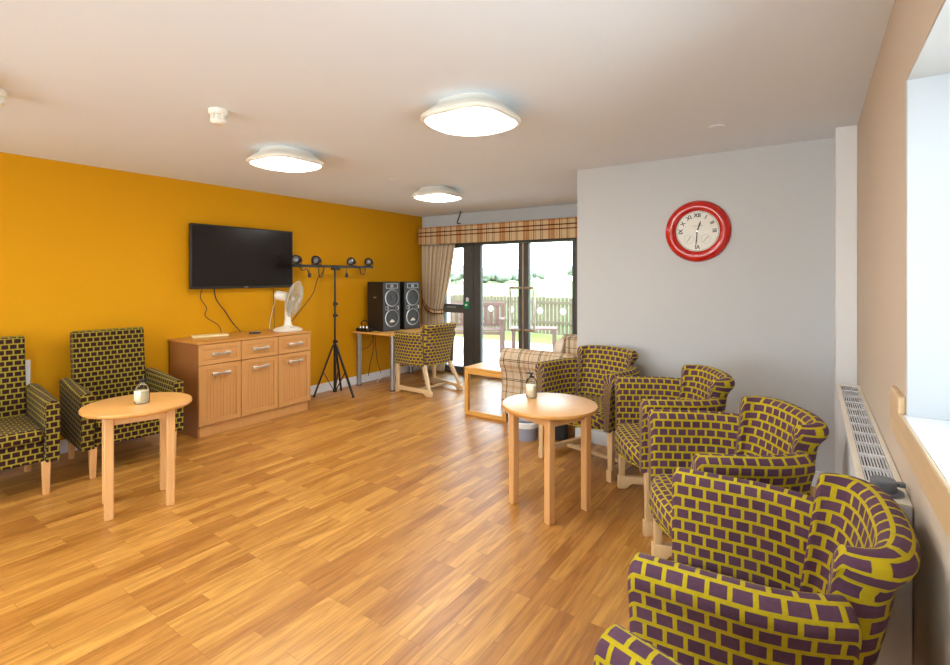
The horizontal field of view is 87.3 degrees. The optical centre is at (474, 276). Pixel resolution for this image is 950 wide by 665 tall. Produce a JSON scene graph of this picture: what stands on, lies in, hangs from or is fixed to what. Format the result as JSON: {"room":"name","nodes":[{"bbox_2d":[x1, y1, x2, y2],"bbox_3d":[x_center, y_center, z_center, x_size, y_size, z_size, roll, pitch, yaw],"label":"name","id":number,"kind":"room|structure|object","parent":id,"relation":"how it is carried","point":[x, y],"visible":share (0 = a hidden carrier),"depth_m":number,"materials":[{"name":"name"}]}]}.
{"room":"care facility","nodes":[
{"label":"care facility","id":0,"kind":"room"},
{"bbox_2d":[0,152,421,439],"bbox_3d":[-3.368,0.250,4.247,0.120,2.400,9.460,0,0,34],"label":"wall","id":1,"kind":"structure","parent":0,"point":[83,247],"depth_m":4.69,"materials":[{"name":"orange paint"}]},
{"bbox_2d":[25,360,29,385],"bbox_3d":[-3.536,0.750,3.875,0.020,0.200,0.115,0,0,34],"label":"wall socket","id":2,"kind":"object","parent":1,"relation":"attached to","point":[26,361],"visible":0.25,"depth_m":3.90,"materials":[{"name":"white paint"}]},
{"bbox_2d":[189,223,292,288],"bbox_3d":[-2.486,-0.205,5.360,0.094,0.650,1.156,0,0,34],"label":"television","id":3,"kind":"object","parent":1,"relation":"attached to","point":[220,257],"visible":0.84,"depth_m":5.25,"materials":[{"name":"black plastic"}]},
{"bbox_2d":[200,289,221,332],"bbox_3d":[-2.700,0.337,5.084,0.203,0.495,0.039,0,0,-45],"label":"power cable","id":4,"kind":"object","parent":3,"relation":"hanging from","point":[201,289],"visible":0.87,"depth_m":5.05,"materials":[{"name":"grey plastic"}]},
{"bbox_2d":[214,289,240,331],"bbox_3d":[-2.603,0.338,5.223,0.042,0.497,0.282,0,0,41],"label":"power cable","id":5,"kind":"object","parent":3,"relation":"hanging from","point":[214,289],"visible":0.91,"depth_m":5.21,"materials":[{"name":"grey plastic"}]},
{"bbox_2d":[60,365,421,453],"bbox_3d":[-3.368,1.395,4.127,0.016,0.110,9.060,0,0,34],"label":"baseboard","id":6,"kind":"structure","parent":1,"relation":"attached to","point":[323,387],"depth_m":6.65,"materials":[{"name":"white paint"}]},
{"bbox_2d":[0,369,815,664],"bbox_3d":[-1.144,1.500,2.658,5.545,0.100,9.320,0,0,34],"label":"floor","id":7,"kind":"structure","parent":0,"point":[378,526],"depth_m":2.63,"materials":[{"name":"brown wood"}]},
{"bbox_2d":[0,335,59,494],"bbox_3d":[-3.306,0.945,3.351,0.752,1.016,0.675,0,0,39],"label":"armchair","id":8,"kind":"object","parent":7,"relation":"on","point":[29,432],"visible":1,"depth_m":3.39,"materials":[{"name":"fabric"}]},
{"bbox_2d":[59,327,183,478],"bbox_3d":[-2.858,0.945,4.013,0.752,1.016,0.675,0,0,39],"label":"armchair","id":9,"kind":"object","parent":7,"relation":"on","point":[105,363],"visible":0.7,"depth_m":4.04,"materials":[{"name":"fabric"}]},
{"bbox_2d":[78,392,191,521],"bbox_3d":[-2.156,1.127,3.189,0.600,0.645,0.600,0,0,-39],"label":"round table","id":10,"kind":"object","parent":7,"relation":"on","point":[119,410],"visible":0.9,"depth_m":3.14,"materials":[{"name":"orange wood"}]},
{"bbox_2d":[134,379,149,403],"bbox_3d":[-2.127,0.729,3.182,0.084,0.150,0.085,0,0,34],"label":"lantern","id":11,"kind":"object","parent":10,"relation":"on","point":[140,396],"visible":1,"depth_m":3.17,"materials":[{"name":"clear glass"}]},
{"bbox_2d":[168,329,310,438],"bbox_3d":[-2.346,1.020,5.089,0.580,0.860,1.220,0,0,34],"label":"sideboard","id":12,"kind":"object","parent":7,"relation":"on","point":[235,380],"visible":0.99,"depth_m":4.79,"materials":[{"name":"brown laminate"}]},
{"bbox_2d":[191,333,228,337],"bbox_3d":[-2.631,0.581,4.944,0.320,0.018,0.140,0,0,-38],"label":"box","id":13,"kind":"object","parent":12,"relation":"on","point":[217,334],"visible":1,"depth_m":4.90,"materials":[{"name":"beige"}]},
{"bbox_2d":[273,281,303,331],"bbox_3d":[-2.039,0.317,5.521,0.339,0.547,0.365,0,0,34],"label":"desk fan","id":14,"kind":"object","parent":12,"relation":"on","point":[279,295],"visible":1,"depth_m":5.46,"materials":[{"name":"beige plastic"}]},
{"bbox_2d":[292,264,372,397],"bbox_3d":[-1.641,0.655,6.079,0.463,1.600,1.230,0,0,34],"label":"lighting stand","id":15,"kind":"object","parent":7,"relation":"on","point":[336,352],"visible":1,"depth_m":6.10,"materials":[{"name":"black metal"}]},
{"bbox_2d":[291,255,301,264],"bbox_3d":[-2.024,-0.195,5.661,0.124,0.112,0.102,0,0,-1],"label":"stage light","id":16,"kind":"object","parent":15,"relation":"on","point":[296,259],"visible":1,"depth_m":5.62,"materials":[{"name":"black plastic"}]},
{"bbox_2d":[291,267,323,321],"bbox_3d":[-2.039,0.437,5.912,0.476,1.127,0.124,0,0,-20],"label":"cable","id":17,"kind":"object","parent":15,"relation":"hanging from","point":[323,267],"visible":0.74,"depth_m":5.97,"materials":[{"name":"black plastic"}]},
{"bbox_2d":[311,256,321,264],"bbox_3d":[-1.873,-0.195,5.885,0.124,0.112,0.102,0,0,-1],"label":"stage light","id":18,"kind":"object","parent":15,"relation":"on","point":[316,260],"visible":1,"depth_m":5.84,"materials":[{"name":"black plastic"}]},
{"bbox_2d":[347,257,355,265],"bbox_3d":[-1.570,-0.195,6.332,0.124,0.112,0.102,0,0,-1],"label":"stage light","id":19,"kind":"object","parent":15,"relation":"on","point":[351,261],"visible":1,"depth_m":6.29,"materials":[{"name":"black plastic"}]},
{"bbox_2d":[364,258,373,266],"bbox_3d":[-1.402,-0.195,6.581,0.124,0.112,0.102,0,0,-1],"label":"stage light","id":20,"kind":"object","parent":15,"relation":"on","point":[368,261],"visible":0.98,"depth_m":6.54,"materials":[{"name":"black plastic"}]},
{"bbox_2d":[352,324,427,391],"bbox_3d":[-1.002,1.085,6.945,0.725,0.730,1.220,0,0,34],"label":"desk","id":21,"kind":"object","parent":7,"relation":"on","point":[391,334],"visible":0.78,"depth_m":6.58,"materials":[{"name":"brown wood"}]},
{"bbox_2d":[356,326,373,331],"bbox_3d":[-1.456,0.684,6.609,0.220,0.072,0.125,0,0,34],"label":"mixer","id":22,"kind":"object","parent":21,"relation":"on","point":[361,329],"visible":1,"depth_m":6.55,"materials":[{"name":"black plastic"}]},
{"bbox_2d":[368,282,399,331],"bbox_3d":[-1.234,0.393,6.748,0.354,0.655,0.294,0,0,42],"label":"loudspeaker","id":23,"kind":"object","parent":21,"relation":"on","point":[383,297],"visible":0.99,"depth_m":6.63,"materials":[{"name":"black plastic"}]},
{"bbox_2d":[400,281,419,329],"bbox_3d":[-0.993,0.393,7.032,0.354,0.655,0.294,0,0,42],"label":"loudspeaker","id":24,"kind":"object","parent":21,"relation":"on","point":[409,291],"visible":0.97,"depth_m":6.88,"materials":[{"name":"black plastic"}]},
{"bbox_2d":[394,322,462,397],"bbox_3d":[-0.597,1.012,6.410,0.671,0.875,0.735,0,0,41],"label":"armchair","id":25,"kind":"object","parent":7,"relation":"on","point":[434,346],"visible":1,"depth_m":6.19,"materials":[{"name":"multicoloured fabric"}]},
{"bbox_2d":[465,358,507,421],"bbox_3d":[0.330,1.200,5.466,0.510,0.500,0.825,0,0,34],"label":"table","id":26,"kind":"object","parent":7,"relation":"on","point":[491,368],"visible":0.37,"depth_m":5.21,"materials":[{"name":"brown wood"}]},
{"bbox_2d":[519,417,538,441],"bbox_3d":[0.461,1.367,4.482,0.242,0.165,0.242,0,0,34],"label":"waste bin","id":27,"kind":"object","parent":7,"relation":"on","point":[528,430],"visible":0.54,"depth_m":4.39,"materials":[{"name":"grey plastic"}]},
{"bbox_2d":[499,334,576,434],"bbox_3d":[1.017,1.005,5.325,0.775,0.890,1.664,0,0,34],"label":"sofa","id":28,"kind":"object","parent":7,"relation":"on","point":[514,363],"visible":0.16,"depth_m":4.76,"materials":[{"name":"beige fabric"}]},
{"bbox_2d":[553,337,564,352],"bbox_3d":[0.828,0.795,4.971,0.153,0.359,0.380,0,0,6],"label":"cushion","id":29,"kind":"object","parent":28,"relation":"on","point":[559,346],"visible":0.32,"depth_m":4.82,"materials":[{"name":"beige fabric"}]},
{"bbox_2d":[502,393,597,525],"bbox_3d":[0.471,1.125,3.153,0.600,0.650,0.600,0,0,-35],"label":"round table","id":30,"kind":"object","parent":7,"relation":"on","point":[548,410],"visible":0.99,"depth_m":3.08,"materials":[{"name":"orange wood"}]},
{"bbox_2d":[526,372,536,397],"bbox_3d":[0.376,0.717,3.313,0.072,0.165,0.073,0,0,34],"label":"bottle","id":31,"kind":"object","parent":30,"relation":"on","point":[531,389],"visible":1,"depth_m":3.29,"materials":[{"name":"clear glass"}]},
{"bbox_2d":[555,424,567,440],"bbox_3d":[0.719,1.337,4.452,0.220,0.227,0.100,0,0,26],"label":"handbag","id":32,"kind":"object","parent":7,"relation":"on","point":[561,432],"visible":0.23,"depth_m":4.38,"materials":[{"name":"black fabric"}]},
{"bbox_2d":[535,345,639,482],"bbox_3d":[0.922,1.012,3.923,0.671,0.875,0.735,0,0,-42],"label":"armchair","id":33,"kind":"object","parent":7,"relation":"on","point":[591,375],"visible":0.63,"depth_m":4.03,"materials":[{"name":"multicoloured fabric"}]},
{"bbox_2d":[594,624,682,664],"bbox_3d":[0.182,1.012,0.572,0.735,0.875,0.671,0,0,-40],"label":"armchair","id":34,"kind":"object","parent":7,"relation":"on","point":[617,645],"visible":1,"depth_m":0.93,"materials":[{"name":"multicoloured fabric"}]},
{"bbox_2d":[614,365,734,536],"bbox_3d":[1.219,1.012,3.099,0.671,0.875,0.735,0,0,4],"label":"armchair","id":35,"kind":"object","parent":7,"relation":"on","point":[699,387],"visible":0.62,"depth_m":3.15,"materials":[{"name":"purple fabric"}]},
{"bbox_2d":[647,396,828,558],"bbox_3d":[1.140,1.012,2.225,0.671,0.875,0.735,0,0,4],"label":"armchair","id":36,"kind":"object","parent":7,"relation":"on","point":[772,441],"visible":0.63,"depth_m":2.35,"materials":[{"name":"purple fabric"}]},
{"bbox_2d":[628,467,920,664],"bbox_3d":[0.782,1.012,1.377,0.671,0.875,0.735,0,0,31],"label":"armchair","id":37,"kind":"object","parent":7,"relation":"on","point":[758,573],"visible":0.98,"depth_m":1.17,"materials":[{"name":"purple fabric"}]},
{"bbox_2d":[0,0,894,216],"bbox_3d":[-0.960,-1.010,2.618,5.895,0.120,9.460,0,0,34],"label":"ceiling","id":38,"kind":"structure","parent":0,"point":[122,85],"depth_m":2.46,"materials":[{"name":"white paint"}]},
{"bbox_2d":[0,89,7,107],"bbox_3d":[-2.443,-0.909,2.528,0.104,0.082,0.104,0,0,34],"label":"smoke detector","id":39,"kind":"object","parent":38,"relation":"attached to","point":[3,94],"visible":1,"depth_m":2.53,"materials":[{"name":"white plastic"}]},
{"bbox_2d":[208,107,228,125],"bbox_3d":[-1.462,-0.909,2.836,0.104,0.082,0.104,0,0,34],"label":"smoke detector","id":40,"kind":"object","parent":38,"relation":"attached to","point":[218,116],"visible":1,"depth_m":2.81,"materials":[{"name":"white plastic"}]},
{"bbox_2d":[246,145,324,171],"bbox_3d":[-1.435,-0.884,3.785,0.502,0.132,0.502,0,0,34],"label":"ceiling lamp","id":41,"kind":"object","parent":38,"relation":"attached to","point":[280,158],"visible":1,"depth_m":3.65,"materials":[{"name":"white plastic"}]},
{"bbox_2d":[251,157,319,171],"bbox_3d":[-1.435,-0.849,3.785,0.448,0.062,0.448,0,0,34],"label":"diffuser","id":42,"kind":"object","parent":41,"relation":"attached to","point":[282,164],"depth_m":3.70,"materials":[{"name":"white plastic"}]},
{"bbox_2d":[412,186,463,201],"bbox_3d":[-0.401,-0.884,5.367,0.502,0.132,0.502,0,0,34],"label":"ceiling lamp","id":43,"kind":"object","parent":38,"relation":"attached to","point":[429,193],"visible":1,"depth_m":5.21,"materials":[{"name":"white plastic"}]},
{"bbox_2d":[416,194,459,201],"bbox_3d":[-0.401,-0.849,5.367,0.448,0.062,0.448,0,0,34],"label":"diffuser","id":44,"kind":"object","parent":43,"relation":"attached to","point":[423,197],"depth_m":5.26,"materials":[{"name":"white plastic"}]},
{"bbox_2d":[420,93,520,136],"bbox_3d":[-0.020,-0.884,2.754,0.502,0.132,0.502,0,0,34],"label":"ceiling lamp","id":45,"kind":"object","parent":38,"relation":"attached to","point":[466,114],"visible":1,"depth_m":2.63,"materials":[{"name":"white plastic"}]},
{"bbox_2d":[426,107,515,134],"bbox_3d":[-0.020,-0.849,2.754,0.448,0.062,0.448,0,0,34],"label":"diffuser","id":46,"kind":"object","parent":45,"relation":"attached to","point":[459,120],"depth_m":2.67,"materials":[{"name":"white plastic"}]},
{"bbox_2d":[709,124,723,129],"bbox_3d":[1.525,-0.944,3.146,0.090,0.012,0.090,0,0,34],"label":"plate","id":47,"kind":"object","parent":38,"relation":"attached to","point":[719,126],"visible":1,"depth_m":3.13,"materials":[{"name":"white paint"}]},
{"bbox_2d":[422,203,576,363],"bbox_3d":[0.648,0.250,7.060,3.380,2.400,0.300,0,0,34],"label":"wall","id":48,"kind":"structure","parent":0,"point":[566,210],"depth_m":7.09,"materials":[{"name":"grey paint"}]},
{"bbox_2d":[443,245,462,369],"bbox_3d":[-0.325,0.458,7.594,0.410,1.885,0.105,0,0,34],"label":"window","id":49,"kind":"structure","parent":48,"relation":"in","point":[455,308],"depth_m":7.56,"materials":[{"name":"grey"}]},
{"bbox_2d":[464,298,468,308],"bbox_3d":[-0.125,0.388,7.394,0.085,0.165,0.034,0,0,34],"label":"sign","id":50,"kind":"object","parent":48,"relation":"in","point":[466,304],"depth_m":7.38,"materials":[{"name":"green plastic"}]},
{"bbox_2d":[418,217,576,244],"bbox_3d":[0.431,-0.625,6.917,3.040,0.260,0.180,0,0,34],"label":"pelmet","id":51,"kind":"object","parent":48,"relation":"attached to","point":[554,228],"visible":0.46,"depth_m":6.85,"materials":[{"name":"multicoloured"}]},
{"bbox_2d":[422,244,454,371],"bbox_3d":[-0.577,0.470,7.552,0.624,1.920,0.131,0,0,34],"label":"curtain","id":52,"kind":"object","parent":51,"relation":"hanging from","point":[437,260],"visible":0.69,"depth_m":7.57,"materials":[{"name":"beige fabric"}]},
{"bbox_2d":[474,242,523,363],"bbox_3d":[0.324,0.480,7.130,0.825,1.920,0.137,0,0,34],"label":"door","id":53,"kind":"structure","parent":48,"relation":"in","point":[478,248],"depth_m":7.30,"materials":[{"name":"grey metal"}]},
{"bbox_2d":[439,238,576,374],"bbox_3d":[0.415,0.458,7.109,2.280,1.985,0.100,0,0,34],"label":"trim","id":54,"kind":"structure","parent":48,"relation":"attached to","point":[468,248],"depth_m":7.37,"materials":[{"name":"grey metal"}]},
{"bbox_2d":[522,243,523,348],"bbox_3d":[0.664,0.485,6.888,0.016,1.910,0.014,0,0,34],"label":"door frame","id":55,"kind":"structure","parent":48,"relation":"attached to","point":[522,243],"depth_m":6.88,"materials":[{"name":"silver metal"}]},
{"bbox_2d":[524,240,574,349],"bbox_3d":[0.983,0.480,6.684,0.745,1.920,0.137,0,0,34],"label":"door","id":56,"kind":"structure","parent":48,"relation":"in","point":[527,245],"depth_m":6.85,"materials":[{"name":"grey"}]},
{"bbox_2d":[577,138,833,472],"bbox_3d":[2.521,0.250,4.657,2.415,2.400,2.180,0,0,34],"label":"wall","id":57,"kind":"structure","parent":0,"point":[759,312],"depth_m":3.75,"materials":[{"name":"grey paint"}]},
{"bbox_2d":[665,200,731,261],"bbox_3d":[1.721,-0.356,3.858,0.476,0.476,0.040,0,0,34],"label":"wall clock","id":58,"kind":"object","parent":57,"relation":"attached to","point":[699,230],"visible":1,"depth_m":3.85,"materials":[{"name":"red plastic"}]},
{"bbox_2d":[575,428,825,486],"bbox_3d":[1.667,1.395,3.909,1.871,0.110,0.016,0,0,34],"label":"baseboard","id":59,"kind":"structure","parent":57,"relation":"attached to","point":[600,438],"depth_m":4.29,"materials":[{"name":"white paint"}]},
{"bbox_2d":[857,0,949,664],"bbox_3d":[0.691,0.250,0.245,0.400,2.400,7.180,0,0,34],"label":"wall","id":60,"kind":"structure","parent":0,"point":[882,123],"depth_m":1.73,"materials":[{"name":"beige paint"}]},
{"bbox_2d":[834,125,856,472],"bbox_3d":[2.416,0.250,3.249,0.110,2.400,0.270,0,0,34],"label":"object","id":61,"kind":"structure","parent":60,"relation":"attached to","point":[845,138],"depth_m":3.14,"materials":[{"name":"white paint"}]},
{"bbox_2d":[836,384,912,664],"bbox_3d":[1.706,1.025,2.209,0.114,0.850,1.911,0,0,34],"label":"radiator","id":62,"kind":"object","parent":60,"relation":"attached to","point":[862,452],"visible":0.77,"depth_m":1.72,"materials":[{"name":"white metal"}]},
{"bbox_2d":[840,385,892,480],"bbox_3d":[1.724,0.644,2.232,0.078,0.012,1.682,0,0,34],"label":"grille","id":63,"kind":"object","parent":62,"relation":"attached to","point":[860,468],"depth_m":2.00,"materials":[{"name":"white metal"}]},
{"bbox_2d":[890,0,949,541],"bbox_3d":[0.709,-0.043,0.287,0.418,1.103,3.070,0,0,34],"label":"window","id":64,"kind":"structure","parent":60,"relation":"in","point":[923,434],"depth_m":1.46,"materials":[{"name":"grey"}]},
{"label":"outside","id":65,"kind":"structure","parent":0,"visible":0},
{"bbox_2d":[450,280,571,332],"bbox_3d":[-45.609,1.750,146.718,360.000,0.400,168.100,0,0,34],"label":"field","id":66,"kind":"structure","parent":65,"point":[456,288],"depth_m":57.17,"materials":[{"name":"green plant"}]},
{"bbox_2d":[450,269,458,281],"bbox_3d":[-8.985,-0.598,114.996,9.987,4.296,9.452,0,0,34],"label":"tree","id":67,"kind":"object","parent":66,"relation":"on","point":[454,275],"visible":0.16,"depth_m":113.07,"materials":[{"name":"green plant"}]},
{"bbox_2d":[452,265,485,282],"bbox_3d":[-4.537,-0.808,123.692,15.431,4.717,10.477,0,0,34],"label":"tree","id":68,"kind":"object","parent":66,"relation":"on","point":[457,268],"visible":0.16,"depth_m":121.67,"materials":[{"name":"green plant"}]},
{"bbox_2d":[483,266,511,282],"bbox_3d":[2.632,-0.590,129.475,14.619,4.513,9.267,0,0,34],"label":"tree","id":69,"kind":"object","parent":66,"relation":"on","point":[491,273],"visible":0.48,"depth_m":126.51,"materials":[{"name":"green plant"}]},
{"bbox_2d":[483,265,517,282],"bbox_3d":[6.677,-0.838,135.832,11.614,4.776,12.974,0,0,34],"label":"tree","id":70,"kind":"object","parent":66,"relation":"on","point":[513,271],"visible":0.31,"depth_m":134.47,"materials":[{"name":"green plant"}]},
{"bbox_2d":[531,269,543,279],"bbox_3d":[18.800,-0.542,150.469,8.399,4.184,7.320,0,0,34],"label":"tree","id":71,"kind":"object","parent":66,"relation":"on","point":[539,274],"visible":0.54,"depth_m":148.55,"materials":[{"name":"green plant"}]},
{"bbox_2d":[567,265,571,281],"bbox_3d":[30.716,-1.279,164.257,8.362,5.658,4.608,0,0,34],"label":"tree","id":72,"kind":"object","parent":66,"relation":"on","point":[569,266],"visible":0.28,"depth_m":162.46,"materials":[{"name":"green plant"}]},
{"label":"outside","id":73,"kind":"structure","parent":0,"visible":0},
{"bbox_2d":[452,337,552,365],"bbox_3d":[-7.035,1.520,14.584,52.000,0.100,3.530,0,0,34],"label":"ground","id":74,"kind":"structure","parent":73,"point":[491,348],"depth_m":10.24,"materials":[{"name":"white concrete"}]},
{"bbox_2d":[450,302,504,352],"bbox_3d":[-0.210,0.980,9.857,1.590,0.940,0.610,0,0,6],"label":"garden bench","id":75,"kind":"object","parent":74,"relation":"on","point":[459,330],"visible":0.44,"depth_m":10.02,"materials":[{"name":"brown wood"}]},
{"bbox_2d":[511,326,557,348],"bbox_3d":[1.164,1.222,9.841,0.900,0.455,0.485,0,0,6],"label":"garden table","id":76,"kind":"object","parent":74,"relation":"on","point":[554,329],"visible":0.55,"depth_m":9.65,"materials":[{"name":"brown wood"}]},
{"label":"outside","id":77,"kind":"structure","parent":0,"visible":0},
{"bbox_2d":[455,330,563,344],"bbox_3d":[-6.314,1.535,17.434,90.000,0.110,2.000,0,0,34],"label":"lawn","id":78,"kind":"structure","parent":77,"point":[538,338],"depth_m":12.18,"materials":[{"name":"green plant"}]},
{"bbox_2d":[450,289,571,334],"bbox_3d":[-1.403,0.890,14.877,13.000,1.120,0.130,0,0,34],"label":"fence","id":79,"kind":"object","parent":78,"relation":"on","point":[563,323],"visible":0.15,"depth_m":12.72,"materials":[{"name":"brown wood"}]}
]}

